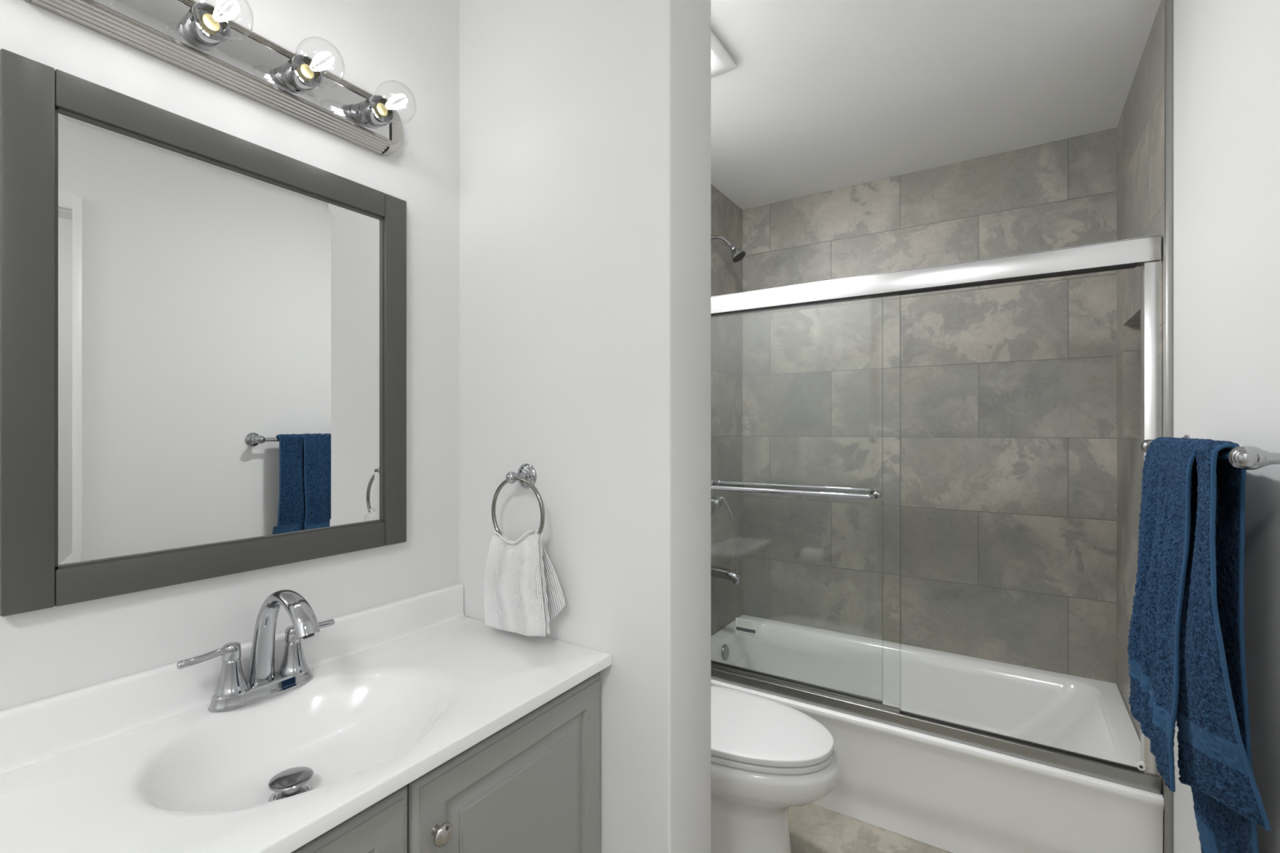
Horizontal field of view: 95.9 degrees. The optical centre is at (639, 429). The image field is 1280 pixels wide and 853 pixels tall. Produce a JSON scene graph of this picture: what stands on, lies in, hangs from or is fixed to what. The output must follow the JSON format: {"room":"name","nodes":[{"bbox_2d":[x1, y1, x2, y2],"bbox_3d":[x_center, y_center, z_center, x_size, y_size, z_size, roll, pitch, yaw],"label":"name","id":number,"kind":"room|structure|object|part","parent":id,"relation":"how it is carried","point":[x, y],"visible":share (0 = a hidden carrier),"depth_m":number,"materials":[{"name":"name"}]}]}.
{"room":"bathroom","nodes":[
{"label":"bathroom","id":0,"kind":"room"},
{"bbox_2d":[0,0,742,711],"bbox_3d":[-0.703,0.084,1.183,0.100,2.472,4.430,0,0,33],"label":"wall","id":1,"kind":"structure","parent":0,"point":[55,651],"depth_m":1.26,"materials":[{"name":"white paint"}]},
{"bbox_2d":[0,48,406,616],"bbox_3d":[-0.711,-0.134,1.059,0.020,0.779,0.630,0,0,33],"label":"wall mirror","id":2,"kind":"object","parent":1,"relation":"attached to","point":[203,327],"visible":1,"depth_m":0.96,"materials":[{"name":"grey paint"}]},
{"bbox_2d":[57,111,381,565],"bbox_3d":[-0.715,-0.134,1.061,0.008,0.672,0.523,0,0,33],"label":"mirror glass","id":3,"kind":"object","parent":2,"relation":"on","point":[220,314],"depth_m":1.00,"materials":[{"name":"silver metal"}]},
{"bbox_3d":[-0.711,0.229,1.059,0.020,0.054,0.522,0,0,33],"label":"frame rail","id":4,"kind":"part","parent":2,"relation":"part of","materials":[{"name":"grey paint"}]},
{"bbox_3d":[-0.711,-0.496,1.059,0.020,0.054,0.522,0,0,33],"label":"frame rail","id":5,"kind":"part","parent":2,"relation":"part of","materials":[{"name":"grey paint"}]},
{"bbox_2d":[24,0,416,156],"bbox_3d":[-0.656,-0.667,1.010,0.165,0.112,0.626,0,0,33],"label":"vanity light","id":6,"kind":"object","parent":1,"relation":"attached to","point":[193,37],"visible":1,"depth_m":1.02,"materials":[{"name":"silver metal"}]},
{"bbox_2d":[181,2,231,49],"bbox_3d":[-0.717,-0.667,0.955,0.043,0.055,0.055,0,0,33],"label":"socket","id":7,"kind":"object","parent":6,"relation":"attached to","point":[194,35],"depth_m":0.95,"materials":[{"name":"silver metal"}]},
{"bbox_3d":[-0.707,-0.667,0.948,0.016,0.026,0.026,0,0,33],"label":"bulb","id":8,"kind":"part","parent":6,"relation":"part of","materials":[{"name":"gold metal"}]},
{"bbox_3d":[-0.671,-0.667,0.925,0.099,0.079,0.079,0,0,33],"label":"light bulb","id":9,"kind":"part","parent":6,"relation":"part of","materials":[{"name":"clear glass"}]},
{"bbox_2d":[91,0,391,139],"bbox_3d":[-0.693,-0.667,1.034,0.002,0.065,0.544,0,0,33],"label":"backplate","id":10,"kind":"object","parent":6,"relation":"attached to","point":[255,60],"depth_m":1.03,"materials":[{"name":"silver metal"}]},
{"bbox_2d":[280,53,322,93],"bbox_3d":[-0.634,-0.667,1.083,0.043,0.055,0.055,0,0,33],"label":"socket","id":11,"kind":"object","parent":6,"relation":"attached to","point":[292,82],"depth_m":1.07,"materials":[{"name":"silver metal"}]},
{"bbox_3d":[-0.625,-0.667,1.077,0.016,0.026,0.026,0,0,33],"label":"bulb","id":12,"kind":"part","parent":6,"relation":"part of","materials":[{"name":"gold metal"}]},
{"bbox_3d":[-0.589,-0.667,1.054,0.099,0.079,0.079,0,0,33],"label":"light bulb","id":13,"kind":"part","parent":6,"relation":"part of","materials":[{"name":"clear glass"}]},
{"bbox_2d":[359,94,394,128],"bbox_3d":[-0.552,-0.667,1.211,0.043,0.055,0.055,0,0,33],"label":"socket","id":14,"kind":"object","parent":6,"relation":"attached to","point":[370,117],"depth_m":1.20,"materials":[{"name":"silver metal"}]},
{"bbox_3d":[-0.542,-0.667,1.205,0.016,0.026,0.026,0,0,33],"label":"bulb","id":15,"kind":"part","parent":6,"relation":"part of","materials":[{"name":"gold metal"}]},
{"bbox_3d":[-0.506,-0.667,1.182,0.099,0.079,0.079,0,0,33],"label":"light bulb","id":16,"kind":"part","parent":6,"relation":"part of","materials":[{"name":"clear glass"}]},
{"bbox_2d":[0,583,465,773],"bbox_3d":[-0.704,0.430,1.065,0.026,0.078,0.940,0,0,33],"label":"backsplash","id":17,"kind":"structure","parent":1,"relation":"attached to","point":[37,731],"depth_m":0.94,"materials":[{"name":"white stone"}]},
{"bbox_2d":[711,489,733,518],"bbox_3d":[0.362,0.335,2.644,0.113,0.156,0.156,0,0,33],"label":"shower valve","id":18,"kind":"object","parent":1,"relation":"attached to","point":[715,502],"visible":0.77,"depth_m":2.64,"materials":[{"name":"silver metal"}]},
{"bbox_3d":[0.348,0.335,2.654,0.050,0.052,0.052,0,0,33],"label":"handle","id":19,"kind":"part","parent":18,"relation":"part of","materials":[{"name":"silver metal"}]},
{"bbox_3d":[0.392,0.355,2.642,0.076,0.103,0.022,0,0,3],"label":"lever","id":20,"kind":"part","parent":18,"relation":"part of","materials":[{"name":"silver metal"}]},
{"bbox_2d":[711,565,742,584],"bbox_3d":[0.385,0.659,2.630,0.164,0.067,0.052,0,0,33],"label":"tub spout","id":21,"kind":"object","parent":1,"relation":"attached to","point":[716,571],"visible":0.88,"depth_m":2.61,"materials":[{"name":"silver metal"}]},
{"bbox_2d":[711,235,746,262],"bbox_3d":[0.392,-0.837,2.625,0.183,0.160,0.068,0,0,33],"label":"shower","id":22,"kind":"object","parent":1,"relation":"attached to","point":[737,254],"visible":0.83,"depth_m":2.59,"materials":[{"name":"silver metal"}]},
{"bbox_3d":[0.368,-0.861,2.640,0.122,0.070,0.017,0,0,33],"label":"arm","id":23,"kind":"part","parent":22,"relation":"part of","materials":[{"name":"silver metal"}]},
{"bbox_2d":[459,0,711,852],"bbox_3d":[-0.149,0.084,1.382,0.617,2.472,0.189,0,0,33],"label":"wall partition","id":24,"kind":"structure","parent":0,"point":[585,125],"depth_m":1.24,"materials":[{"name":"white paint"}]},
{"bbox_2d":[491,463,545,537],"bbox_3d":[-0.264,0.173,1.305,0.165,0.191,0.064,0,0,33],"label":"towel ring","id":25,"kind":"object","parent":24,"relation":"attached to","point":[526,476],"visible":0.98,"depth_m":1.32,"materials":[{"name":"silver metal"}]},
{"bbox_3d":[-0.283,0.107,1.308,0.028,0.028,0.047,0,0,33],"label":"post","id":26,"kind":"part","parent":25,"relation":"part of","materials":[{"name":"silver metal"}]},
{"bbox_2d":[483,528,564,636],"bbox_3d":[-0.260,0.333,1.278,0.220,0.237,0.042,0,0,33],"label":"washcloth","id":27,"kind":"object","parent":25,"relation":"hanging from","point":[523,593],"visible":1,"depth_m":1.27,"materials":[{"name":"white fabric"}]},
{"bbox_3d":[-0.266,0.107,1.334,0.058,0.058,0.018,0,0,33],"label":"wall plate","id":28,"kind":"part","parent":25,"relation":"part of","materials":[{"name":"silver metal"}]},
{"bbox_2d":[788,803,951,852],"bbox_3d":[0.011,1.370,0.784,1.733,0.100,4.530,0,0,33],"label":"floor","id":29,"kind":"structure","parent":0,"point":[812,828],"depth_m":1.88,"materials":[{"name":"tile"}]},
{"bbox_2d":[290,671,599,852],"bbox_3d":[-0.507,0.906,0.947,0.478,0.828,0.924,0,0,33],"label":"vanity cabinet","id":30,"kind":"object","parent":29,"relation":"on","point":[532,785],"visible":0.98,"depth_m":0.99,"materials":[{"name":"grey paint"}]},
{"bbox_2d":[0,583,612,852],"bbox_3d":[-0.514,0.491,0.942,0.478,0.202,0.940,0,0,33],"label":"countertop","id":31,"kind":"structure","parent":30,"relation":"on","point":[139,762],"depth_m":0.92,"materials":[{"name":"white stone"}]},
{"bbox_2d":[176,589,334,712],"bbox_3d":[-0.616,0.371,0.994,0.192,0.194,0.252,0,0,33],"label":"faucet","id":32,"kind":"object","parent":31,"relation":"on","point":[233,691],"visible":1,"depth_m":1.00,"materials":[{"name":"silver metal"}]},
{"bbox_3d":[-0.721,0.376,0.953,0.012,0.015,0.070,0,0,33],"label":"lever","id":33,"kind":"part","parent":32,"relation":"part of","materials":[{"name":"silver metal"}]},
{"bbox_3d":[-0.699,0.421,0.987,0.048,0.059,0.048,0,0,33],"label":"handle","id":34,"kind":"part","parent":32,"relation":"part of","materials":[{"name":"silver metal"}]},
{"bbox_3d":[-0.671,0.457,1.030,0.056,0.022,0.168,0,0,33],"label":"plate","id":35,"kind":"part","parent":32,"relation":"part of","materials":[{"name":"silver metal"}]},
{"bbox_3d":[-0.616,0.364,0.994,0.192,0.179,0.051,0,0,33],"label":"spout","id":36,"kind":"part","parent":32,"relation":"part of","materials":[{"name":"silver metal"}]},
{"bbox_3d":[-0.644,0.421,1.072,0.048,0.059,0.048,0,0,33],"label":"handle","id":37,"kind":"part","parent":32,"relation":"part of","materials":[{"name":"silver metal"}]},
{"bbox_3d":[-0.622,0.376,1.106,0.012,0.015,0.070,0,0,33],"label":"lever","id":38,"kind":"part","parent":32,"relation":"part of","materials":[{"name":"silver metal"}]},
{"bbox_3d":[-0.471,0.866,0.648,0.045,0.708,0.458,0,0,33],"label":"door","id":39,"kind":"part","parent":30,"relation":"part of","materials":[{"name":"grey paint"}]},
{"bbox_3d":[-0.296,0.600,0.858,0.025,0.032,0.032,0,0,33],"label":"knob","id":40,"kind":"part","parent":30,"relation":"part of","materials":[{"name":"silver metal"}]},
{"bbox_3d":[-0.221,0.866,1.037,0.045,0.708,0.459,0,0,33],"label":"door","id":41,"kind":"part","parent":30,"relation":"part of","materials":[{"name":"grey paint"}]},
{"bbox_2d":[711,685,839,852],"bbox_3d":[0.214,0.925,1.790,0.779,0.789,0.448,0,0,33],"label":"toilet","id":42,"kind":"object","parent":29,"relation":"on","point":[769,757],"visible":0.41,"depth_m":1.61,"materials":[{"name":"white ceramic"}]},
{"bbox_3d":[0.309,0.904,1.730,0.522,0.015,0.372,0,0,33],"label":"seat","id":43,"kind":"part","parent":42,"relation":"part of","materials":[{"name":"white plastic"}]},
{"bbox_3d":[0.307,0.882,1.731,0.528,0.022,0.374,0,0,33],"label":"lid","id":44,"kind":"part","parent":42,"relation":"part of","materials":[{"name":"white plastic"}]},
{"bbox_3d":[0.246,1.117,1.770,0.703,0.405,0.382,0,0,33],"label":"bowl","id":45,"kind":"part","parent":42,"relation":"part of","materials":[{"name":"white ceramic"}]},
{"bbox_2d":[711,614,1164,852],"bbox_3d":[0.952,1.142,2.261,1.516,0.354,0.823,0,0,33],"label":"bathtub","id":46,"kind":"object","parent":29,"relation":"on","point":[950,796],"visible":0.63,"depth_m":1.93,"materials":[{"name":"white ceramic"}]},
{"bbox_3d":[0.391,1.017,2.637,0.017,0.068,0.068,0,0,33],"label":"overflow plate","id":47,"kind":"part","parent":46,"relation":"part of","materials":[{"name":"silver metal"}]},
{"bbox_2d":[711,235,1162,794],"bbox_3d":[0.758,0.224,1.958,1.518,1.482,0.139,0,0,33],"label":"shower door","id":48,"kind":"structure","parent":46,"relation":"on","point":[1144,252],"depth_m":1.76,"materials":[{"name":"silver glass"}]},
{"bbox_3d":[0.483,0.923,2.153,0.788,0.022,0.010,0,0,33],"label":"rail","id":49,"kind":"part","parent":48,"relation":"part of","materials":[{"name":"silver metal"}]},
{"bbox_3d":[0.514,0.923,2.103,0.802,0.022,0.010,0,0,33],"label":"rail","id":50,"kind":"part","parent":48,"relation":"part of","materials":[{"name":"silver metal"}]},
{"bbox_3d":[0.759,-0.484,1.960,1.512,0.066,0.058,0,0,33],"label":"header rail","id":51,"kind":"part","parent":48,"relation":"part of","materials":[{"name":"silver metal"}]},
{"bbox_2d":[742,127,1116,684],"bbox_3d":[1.208,0.084,2.647,1.733,2.472,0.100,0,0,33],"label":"wall","id":52,"kind":"structure","parent":0,"point":[982,420],"depth_m":2.51,"materials":[{"name":"tile"}]},
{"bbox_2d":[711,0,1160,209],"bbox_3d":[0.011,-1.202,0.784,1.733,0.100,4.530,0,0,33],"label":"ceiling","id":53,"kind":"structure","parent":0,"point":[820,95],"depth_m":1.92,"materials":[{"name":"white paint"}]},
{"bbox_2d":[711,30,737,78],"bbox_3d":[0.100,-1.135,1.760,0.298,0.034,0.300,0,0,33],"label":"exhaust fan","id":54,"kind":"object","parent":53,"relation":"attached to","point":[722,62],"visible":0.21,"depth_m":1.76,"materials":[{"name":"white plastic"}]},
{"bbox_2d":[1116,0,1279,852],"bbox_3d":[0.665,0.084,0.304,0.113,2.472,4.430,0,0,33],"label":"wall","id":55,"kind":"structure","parent":0,"point":[1227,52],"depth_m":1.16,"materials":[{"name":"white paint"}]},
{"bbox_2d":[1164,0,1172,852],"bbox_3d":[1.366,0.084,1.492,0.013,2.472,0.012,0,0,33],"label":"trim","id":56,"kind":"structure","parent":55,"relation":"attached to","point":[1168,3],"depth_m":1.49,"materials":[{"name":"silver metal"}]},
{"bbox_2d":[1172,0,1173,852],"bbox_3d":[1.382,0.084,1.483,0.023,2.472,0.010,0,0,33],"label":"trim","id":57,"kind":"structure","parent":55,"relation":"attached to","point":[1172,0],"depth_m":1.48,"materials":[{"name":"grey"}]},
{"bbox_2d":[1140,435,1279,470],"bbox_3d":[1.073,0.040,1.099,0.086,0.058,0.738,0,0,33],"label":"towel bar","id":58,"kind":"object","parent":55,"relation":"attached to","point":[1244,457],"visible":0.53,"depth_m":0.82,"materials":[{"name":"silver metal"}]},
{"bbox_3d":[1.256,0.040,1.386,0.082,0.035,0.035,0,0,33],"label":"post","id":59,"kind":"part","parent":58,"relation":"part of","materials":[{"name":"silver metal"}]},
{"bbox_3d":[1.286,0.040,1.366,0.016,0.058,0.058,0,0,33],"label":"wall plate","id":60,"kind":"part","parent":58,"relation":"part of","materials":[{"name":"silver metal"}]},
{"bbox_2d":[1127,436,1271,852],"bbox_3d":[1.024,0.434,1.085,0.121,0.838,0.476,0,0,31],"label":"bath towel","id":61,"kind":"object","parent":58,"relation":"hanging from","point":[1186,646],"visible":0.98,"depth_m":0.98,"materials":[{"name":"blue fabric"}]},
{"bbox_3d":[0.888,0.040,0.814,0.082,0.035,0.035,0,0,33],"label":"post","id":62,"kind":"part","parent":58,"relation":"part of","materials":[{"name":"silver metal"}]}
]}

